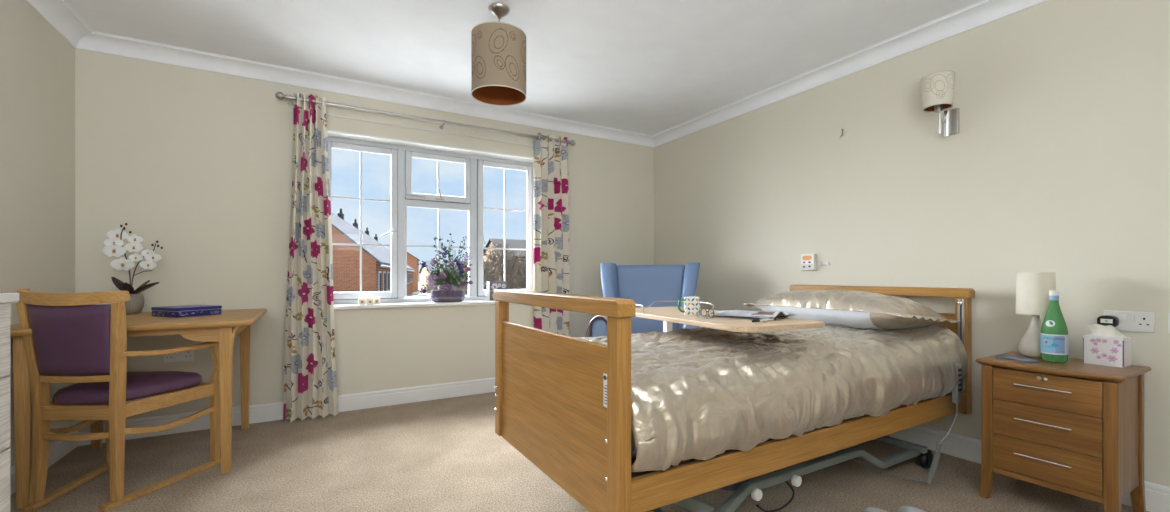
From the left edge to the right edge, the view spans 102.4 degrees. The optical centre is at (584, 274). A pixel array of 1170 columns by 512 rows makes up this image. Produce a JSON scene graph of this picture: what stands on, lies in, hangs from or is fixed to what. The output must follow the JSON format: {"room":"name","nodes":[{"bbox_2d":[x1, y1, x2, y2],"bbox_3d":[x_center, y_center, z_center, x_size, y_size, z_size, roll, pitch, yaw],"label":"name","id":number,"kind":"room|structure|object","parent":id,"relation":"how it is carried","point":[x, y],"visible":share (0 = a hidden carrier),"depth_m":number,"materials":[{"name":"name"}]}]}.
{"room":"care facility","nodes":[
{"label":"care facility","id":0,"kind":"room"},
{"bbox_2d":[0,0,74,465],"bbox_3d":[-1.776,-0.200,0.579,0.100,2.400,5.586,0,0,-30],"label":"wall","id":1,"kind":"structure","parent":0,"point":[37,63],"depth_m":2.33,"materials":[{"name":"beige paint"}]},
{"bbox_2d":[10,431,77,495],"bbox_3d":[-1.671,0.940,0.513,0.016,0.120,5.166,0,0,-30],"label":"baseboard","id":2,"kind":"structure","parent":1,"relation":"attached to","point":[58,449],"depth_m":2.50,"materials":[{"name":"white paint"}]},
{"bbox_2d":[26,0,93,47],"bbox_3d":[-1.630,-1.361,0.537,0.110,0.079,5.166,0,0,-30],"label":"trim","id":3,"kind":"structure","parent":1,"relation":"attached to","point":[60,14],"depth_m":2.51,"materials":[{"name":"white paint"}]},
{"bbox_2d":[75,48,653,424],"bbox_3d":[-1.212,-0.200,3.952,4.265,2.400,0.320,0,0,-30],"label":"wall","id":4,"kind":"structure","parent":0,"point":[197,163],"depth_m":3.15,"materials":[{"name":"beige paint"}]},
{"bbox_2d":[164,350,193,362],"bbox_3d":[-2.567,0.510,2.972,0.146,0.086,0.014,0,0,-30],"label":"wall socket","id":5,"kind":"object","parent":4,"relation":"attached to","point":[187,355],"visible":0.55,"depth_m":2.97,"materials":[{"name":"white plastic"}]},
{"bbox_2d":[78,377,494,445],"bbox_3d":[-1.127,0.940,3.807,4.265,0.120,0.016,0,0,-30],"label":"baseboard","id":6,"kind":"structure","parent":4,"relation":"attached to","point":[258,413],"depth_m":3.44,"materials":[{"name":"white paint"}]},
{"bbox_2d":[77,31,652,146],"bbox_3d":[-1.103,-1.361,3.766,4.265,0.079,0.110,0,0,-30],"label":"trim","id":7,"kind":"structure","parent":4,"relation":"attached to","point":[95,41],"depth_m":3.36,"materials":[{"name":"white paint"}]},
{"bbox_2d":[289,100,532,144],"bbox_3d":[-1.156,-1.194,3.792,2.090,0.083,0.014,0,0,-30],"label":"trim","id":8,"kind":"structure","parent":4,"relation":"attached to","point":[332,110],"depth_m":3.71,"materials":[{"name":"beige paint"}]},
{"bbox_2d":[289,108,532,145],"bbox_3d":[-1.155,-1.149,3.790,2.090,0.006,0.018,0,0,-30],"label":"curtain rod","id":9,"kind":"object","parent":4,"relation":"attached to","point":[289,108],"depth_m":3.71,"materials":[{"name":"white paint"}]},
{"bbox_2d":[275,92,575,145],"bbox_3d":[-1.097,-1.196,3.751,2.296,0.059,0.121,0,0,-30],"label":"pole","id":10,"kind":"object","parent":4,"relation":"attached to","point":[279,95],"visible":0.94,"depth_m":3.58,"materials":[{"name":"metal"}]},
{"bbox_2d":[283,92,337,422],"bbox_3d":[-1.890,-0.122,3.249,0.329,2.232,0.100,0,0,-30],"label":"curtain","id":11,"kind":"object","parent":10,"relation":"hanging from","point":[310,384],"visible":1,"depth_m":3.25,"materials":[{"name":"fabric"}]},
{"bbox_2d":[533,133,569,335],"bbox_3d":[-0.287,-0.122,4.182,0.365,2.232,0.106,0,0,-30],"label":"curtain","id":12,"kind":"object","parent":10,"relation":"hanging from","point":[551,185],"visible":0.73,"depth_m":4.17,"materials":[{"name":"fabric"}]},
{"bbox_2d":[327,130,533,309],"bbox_3d":[-1.192,-0.396,3.873,1.910,1.298,0.264,0,0,-30],"label":"window","id":13,"kind":"structure","parent":4,"relation":"in","point":[402,197],"depth_m":3.82,"materials":[{"name":"white paint"}]},
{"bbox_2d":[358,298,365,304],"bbox_3d":[-1.665,0.200,3.508,0.046,0.050,0.047,0,0,-30],"label":"votive candle","id":14,"kind":"object","parent":13,"relation":"on","point":[361,301],"visible":1,"depth_m":3.49,"materials":[{"name":"white wax"}]},
{"bbox_2d":[366,298,372,304],"bbox_3d":[-1.616,0.200,3.527,0.046,0.050,0.047,0,0,-30],"label":"votive candle","id":15,"kind":"object","parent":13,"relation":"on","point":[369,301],"visible":1,"depth_m":3.51,"materials":[{"name":"white wax"}]},
{"bbox_2d":[373,297,379,303],"bbox_3d":[-1.583,0.200,3.572,0.046,0.050,0.047,0,0,-30],"label":"votive candle","id":16,"kind":"object","parent":13,"relation":"on","point":[376,300],"visible":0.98,"depth_m":3.55,"materials":[{"name":"white wax"}]},
{"bbox_2d":[405,150,469,203],"bbox_3d":[-1.218,-0.804,3.919,0.534,0.392,0.026,0,0,-30],"label":"window pane","id":17,"kind":"object","parent":13,"relation":"attached to","point":[410,197],"depth_m":3.90,"materials":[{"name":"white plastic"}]},
{"bbox_2d":[418,233,472,301],"bbox_3d":[-1.135,-0.056,3.828,0.446,0.562,0.180,0,0,-30],"label":"flower arrangement","id":18,"kind":"object","parent":13,"relation":"on","point":[441,295],"visible":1,"depth_m":3.81,"materials":[{"name":"purple plant"}]},
{"bbox_2d":[487,281,506,300],"bbox_3d":[-0.771,0.142,4.128,0.170,0.165,0.055,0,0,-38],"label":"card","id":19,"kind":"object","parent":13,"relation":"on","point":[491,285],"visible":0.6,"depth_m":4.09,"materials":[{"name":"white paper"}]},
{"bbox_2d":[66,0,981,134],"bbox_3d":[0.111,-1.450,1.675,4.465,0.100,5.586,0,0,-30],"label":"ceiling","id":20,"kind":"structure","parent":0,"point":[648,67],"depth_m":2.81,"materials":[{"name":"white paint"}]},
{"bbox_2d":[471,3,525,105],"bbox_3d":[-0.453,-1.169,2.478,0.286,0.462,0.286,0,0,-30],"label":"pendant lamp","id":21,"kind":"object","parent":20,"relation":"hanging from","point":[498,49],"visible":1,"depth_m":2.37,"materials":[{"name":"fabric"}]},
{"bbox_2d":[10,392,1148,511],"bbox_3d":[0.166,1.050,1.580,4.465,0.100,5.366,0,0,-30],"label":"floor","id":22,"kind":"structure","parent":0,"point":[446,454],"depth_m":2.33,"materials":[{"name":"beige carpet"}]},
{"bbox_2d":[0,293,18,511],"bbox_3d":[-1.610,0.527,0.859,0.429,0.945,1.053,0,0,-30],"label":"dresser","id":23,"kind":"object","parent":22,"relation":"on","point":[4,297],"visible":1,"depth_m":1.37,"materials":[{"name":"white wood"}]},
{"bbox_2d":[16,289,220,511],"bbox_3d":[-2.197,0.530,2.233,0.582,0.939,0.558,0,0,-2],"label":"armchair","id":24,"kind":"object","parent":22,"relation":"on","point":[80,339],"visible":0.98,"depth_m":2.02,"materials":[{"name":"brown wood"}]},
{"bbox_2d":[10,309,266,508],"bbox_3d":[-2.305,0.614,2.535,0.920,0.772,0.930,0,0,-30],"label":"desk","id":25,"kind":"object","parent":22,"relation":"on","point":[223,327],"visible":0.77,"depth_m":2.32,"materials":[{"name":"brown wood"}]},
{"bbox_2d":[102,223,162,314],"bbox_3d":[-2.593,-0.034,2.710,0.245,0.523,0.167,0,0,-30],"label":"orchid plant","id":26,"kind":"object","parent":25,"relation":"on","point":[114,245],"visible":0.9,"depth_m":2.68,"materials":[{"name":"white plant"}]},
{"bbox_2d":[151,305,221,317],"bbox_3d":[-2.226,0.203,2.629,0.245,0.050,0.231,0,0,22],"label":"tin","id":27,"kind":"object","parent":25,"relation":"on","point":[183,310],"visible":1,"depth_m":2.55,"materials":[{"name":"metal"}]},
{"bbox_2d":[592,262,699,336],"bbox_3d":[0.494,0.451,3.690,0.814,1.098,0.752,0,0,11],"label":"armchair","id":28,"kind":"object","parent":22,"relation":"on","point":[644,284],"visible":0.34,"depth_m":3.91,"materials":[{"name":"blue fabric"}]},
{"bbox_2d":[585,315,606,336],"bbox_3d":[0.102,0.499,3.520,0.231,0.411,0.346,0,0,11],"label":"handle","id":29,"kind":"object","parent":28,"relation":"on","point":[589,328],"visible":0.27,"depth_m":3.42,"materials":[{"name":"silver metal"}]},
{"bbox_2d":[635,301,824,332],"bbox_3d":[0.641,0.579,2.402,0.682,0.842,1.100,0,0,-26],"label":"table","id":30,"kind":"object","parent":22,"relation":"on","point":[668,315],"visible":0.34,"depth_m":2.04,"materials":[{"name":"laminate"}]},
{"bbox_2d":[678,296,699,315],"bbox_3d":[0.518,0.155,2.317,0.105,0.090,0.078,0,0,-39],"label":"mug","id":31,"kind":"object","parent":30,"relation":"on","point":[691,304],"visible":0.97,"depth_m":2.29,"materials":[{"name":"white ceramic"}]},
{"bbox_2d":[697,308,713,317],"bbox_3d":[0.552,0.178,2.175,0.036,0.041,0.131,0,0,-15],"label":"glasses","id":32,"kind":"object","parent":30,"relation":"on","point":[702,308],"visible":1,"depth_m":2.17,"materials":[{"name":"black plastic"}]},
{"bbox_2d":[710,310,796,320],"bbox_3d":[0.808,0.182,2.238,0.306,0.034,0.330,0,0,45],"label":"newspaper","id":33,"kind":"object","parent":30,"relation":"on","point":[760,315],"visible":0.98,"depth_m":2.16,"materials":[{"name":"white paper"}]},
{"bbox_2d":[752,318,775,321],"bbox_3d":[0.766,0.194,2.011,0.175,0.012,0.009,0,0,-38],"label":"pen","id":34,"kind":"object","parent":30,"relation":"on","point":[753,320],"visible":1,"depth_m":1.99,"materials":[{"name":"white plastic"}]},
{"bbox_2d":[493,285,974,511],"bbox_3d":[0.802,0.536,2.357,2.262,0.928,1.064,0,0,-30],"label":"bed","id":35,"kind":"object","parent":22,"relation":"on","point":[563,402],"visible":0.69,"depth_m":1.70,"materials":[{"name":"brown wood"}]},
{"bbox_2d":[631,423,636,457],"bbox_3d":[0.824,0.496,2.369,2.075,0.190,0.870,0,0,-30],"label":"mattress","id":36,"kind":"object","parent":35,"relation":"on","point":[633,452],"visible":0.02,"depth_m":1.49,"materials":[{"name":"black fabric"}]},
{"bbox_2d":[575,324,967,471],"bbox_3d":[0.784,0.427,2.331,2.085,0.354,1.118,0,0,-30],"label":"duvet","id":37,"kind":"object","parent":36,"relation":"on","point":[699,393],"visible":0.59,"depth_m":1.76,"materials":[{"name":"beige fabric"}]},
{"bbox_2d":[744,290,960,329],"bbox_3d":[1.488,0.201,2.744,0.514,0.229,0.988,0,0,-30],"label":"pillow","id":38,"kind":"object","parent":37,"relation":"on","point":[854,309],"visible":0.8,"depth_m":2.50,"materials":[{"name":"beige satin fabric"},{"name":"pale grey satin fabric"}]},
{"bbox_2d":[852,364,961,483],"bbox_3d":[1.572,0.720,2.296,0.532,0.560,0.180,0,0,13],"label":"cable","id":39,"kind":"object","parent":35,"relation":"hanging from","point":[956,392],"visible":0.94,"depth_m":2.29,"materials":[{"name":"grey plastic"}]},
{"bbox_2d":[865,507,886,511],"bbox_3d":[1.175,0.962,1.810,0.100,0.075,0.249,0,0,-5],"label":"slipper","id":40,"kind":"object","parent":22,"relation":"on","point":[869,509],"visible":1,"depth_m":1.88,"materials":[{"name":"white fabric"}]},
{"bbox_2d":[898,506,924,511],"bbox_3d":[1.317,0.963,1.824,0.100,0.074,0.249,0,0,-3],"label":"slipper","id":41,"kind":"object","parent":22,"relation":"on","point":[902,508],"visible":1,"depth_m":1.88,"materials":[{"name":"white fabric"}]},
{"bbox_2d":[975,352,1150,511],"bbox_3d":[2.038,0.690,2.024,0.409,0.620,0.453,0,0,-30],"label":"nightstand","id":42,"kind":"object","parent":22,"relation":"on","point":[1075,427],"visible":0.98,"depth_m":1.91,"materials":[{"name":"brown wood"}]},
{"bbox_2d":[996,355,1038,362],"bbox_3d":[1.928,0.375,2.097,0.072,0.010,0.150,0,0,-10],"label":"case","id":43,"kind":"object","parent":42,"relation":"on","point":[1022,359],"visible":1,"depth_m":2.08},
{"bbox_2d":[1016,272,1055,357],"bbox_3d":[2.078,0.185,2.167,0.136,0.390,0.136,0,0,-30],"label":"table lamp","id":44,"kind":"object","parent":42,"relation":"on","point":[1032,288],"visible":0.8,"depth_m":2.13,"materials":[{"name":"cream ceramic"},{"name":"cream fabric"}]},
{"bbox_2d":[1040,290,1067,362],"bbox_3d":[2.047,0.225,2.050,0.086,0.311,0.086,0,0,-30],"label":"water bottle","id":45,"kind":"object","parent":42,"relation":"on","point":[1054,331],"visible":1,"depth_m":2.03,"materials":[{"name":"green glass"}]},
{"bbox_2d":[1083,324,1130,367],"bbox_3d":[2.217,0.296,1.992,0.116,0.167,0.123,0,0,-30],"label":"tissue box","id":46,"kind":"object","parent":42,"relation":"on","point":[1106,346],"visible":1,"depth_m":1.97,"materials":[{"name":"white cardboard"}]},
{"bbox_2d":[1083,337,1123,366],"bbox_3d":[2.167,0.324,1.966,0.004,0.108,0.117,0,0,-30],"label":"print","id":47,"kind":"object","parent":46,"relation":"attached to","point":[1106,351],"depth_m":1.96},
{"bbox_2d":[654,0,1169,486],"bbox_3d":[1.998,-0.200,2.772,0.100,2.400,5.586,0,0,-30],"label":"wall","id":48,"kind":"structure","parent":0,"point":[1058,160],"depth_m":2.50,"materials":[{"name":"beige paint"}]},
{"bbox_2d":[801,254,816,270],"bbox_3d":[1.588,-0.087,3.340,0.038,0.118,0.104,0,0,-30],"label":"nurse call panel","id":49,"kind":"object","parent":48,"relation":"attached to","point":[808,261],"visible":1,"depth_m":3.32,"materials":[{"name":"white plastic"}]},
{"bbox_2d":[652,0,1047,146],"bbox_3d":[1.963,-1.361,2.624,0.110,0.079,5.166,0,0,-30],"label":"trim","id":50,"kind":"structure","parent":48,"relation":"attached to","point":[982,12],"depth_m":2.97,"materials":[{"name":"white paint"}]},
{"bbox_2d":[921,71,958,137],"bbox_3d":[1.936,-0.912,2.559,0.219,0.315,0.150,0,0,-30],"label":"wall lamp","id":51,"kind":"object","parent":48,"relation":"attached to","point":[937,88],"visible":1,"depth_m":2.52,"materials":[{"name":"fabric"}]},
{"bbox_2d":[886,425,1169,511],"bbox_3d":[2.003,0.940,2.647,0.016,0.120,5.166,0,0,-30],"label":"baseboard","id":52,"kind":"structure","parent":48,"relation":"attached to","point":[1157,497],"depth_m":2.55,"materials":[{"name":"white paint"}]},
{"bbox_2d":[1104,310,1153,332],"bbox_3d":[2.357,0.203,2.040,0.014,0.086,0.146,0,0,-30],"label":"wall socket","id":53,"kind":"object","parent":48,"relation":"attached to","point":[1128,320],"visible":0.82,"depth_m":2.02,"materials":[{"name":"white plastic"}]},
{"bbox_2d":[1097,315,1118,326],"bbox_3d":[2.305,0.207,2.072,0.044,0.052,0.060,0,0,-30],"label":"timer","id":54,"kind":"object","parent":53,"relation":"attached to","point":[1105,320],"visible":0.84,"depth_m":2.06,"materials":[{"name":"black plastic"}]},
{"bbox_2d":[1121,315,1125,320],"bbox_3d":[2.347,0.189,2.048,0.004,0.024,0.016,0,0,-30],"label":"rocker switch","id":55,"kind":"object","parent":53,"relation":"attached to","point":[1123,317],"depth_m":2.05,"materials":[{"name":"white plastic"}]},
{"bbox_2d":[1129,315,1134,320],"bbox_3d":[2.359,0.189,2.027,0.004,0.024,0.016,0,0,-30],"label":"rocker switch","id":56,"kind":"object","parent":53,"relation":"attached to","point":[1131,317],"depth_m":2.03,"materials":[{"name":"white plastic"}]},
{"bbox_2d":[1168,312,1169,332],"bbox_3d":[2.449,0.200,1.883,0.014,0.086,0.146,0,0,-30],"label":"wall socket","id":57,"kind":"object","parent":48,"relation":"attached to","point":[1169,312],"visible":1,"depth_m":1.94,"materials":[{"name":"white plastic"}]},
{"label":"outside","id":58,"kind":"structure","parent":0,"visible":0},
{"bbox_2d":[410,282,423,295],"bbox_3d":[-16.794,3.000,108.551,240.000,0.200,195.400,0,0,-30],"label":"ground","id":59,"kind":"structure","parent":58,"point":[415,293],"depth_m":75.72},
{"bbox_2d":[332,209,414,295],"bbox_3d":[-23.555,-1.525,47.240,10.620,8.850,50.501,0,0,-18],"label":"house","id":60,"kind":"structure","parent":59,"relation":"on","point":[376,260],"depth_m":24.87,"materials":[{"name":"orange brick"}]},
{"bbox_2d":[390,250,419,290],"bbox_3d":[-32.982,-0.997,83.284,6.900,7.794,8.500,0,0,-18],"label":"house","id":61,"kind":"structure","parent":59,"relation":"on","point":[412,261],"depth_m":80.33,"materials":[{"name":"orange brick"}]},
{"bbox_2d":[417,293,430,295],"bbox_3d":[-11.764,2.175,35.962,4.263,1.450,1.760,0,0,0],"label":"car","id":62,"kind":"object","parent":59,"relation":"on","point":[426,294],"visible":0.03,"depth_m":35.12,"materials":[{"name":"silver metal"}]},
{"bbox_2d":[419,260,466,292],"bbox_3d":[-21.319,0.350,74.929,8.500,5.100,7.500,0,0,-30],"label":"house","id":63,"kind":"structure","parent":59,"relation":"on","point":[423,271],"depth_m":72.79,"materials":[{"name":"beige brick"}]},
{"bbox_2d":[425,261,490,294],"bbox_3d":[-5.367,1.103,20.413,2.710,3.636,3.797,0,0,-34],"label":"bare tree","id":64,"kind":"object","parent":59,"relation":"on","point":[460,261],"visible":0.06,"depth_m":19.61,"materials":[{"name":"brown plant"}]},
{"bbox_2d":[483,238,526,288],"bbox_3d":[-6.592,-0.575,55.150,9.500,6.950,8.500,0,0,-30],"label":"bungalow","id":65,"kind":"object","parent":59,"relation":"on","point":[520,244],"visible":0.18,"depth_m":52.68,"materials":[{"name":"beige brick"}]},
{"bbox_2d":[485,249,526,282],"bbox_3d":[-4.676,0.773,24.032,4.052,4.272,3.072,0,0,14],"label":"bare tree","id":66,"kind":"object","parent":59,"relation":"on","point":[490,249],"visible":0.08,"depth_m":23.54,"materials":[{"name":"plant"}]},
{"bbox_3d":[-4.448,2.885,11.640,28.000,0.030,15.400,0,0,-30],"label":"patio","id":67,"kind":"object","parent":59,"relation":"on","visible":0},
{"bbox_2d":[424,270,491,294],"bbox_3d":[-4.439,1.339,16.252,2.783,3.134,2.155,0,0,30],"label":"bare tree","id":68,"kind":"object","parent":67,"relation":"on","point":[462,287],"visible":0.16,"depth_m":15.96,"materials":[{"name":"brown plant"}]},
{"bbox_2d":[461,242,526,294],"bbox_3d":[-2.637,0.846,20.271,2.188,4.565,6.526,0,0,43],"label":"twigs","id":69,"kind":"object","parent":67,"relation":"on","point":[516,283],"visible":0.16,"depth_m":19.20,"materials":[{"name":"plant"}]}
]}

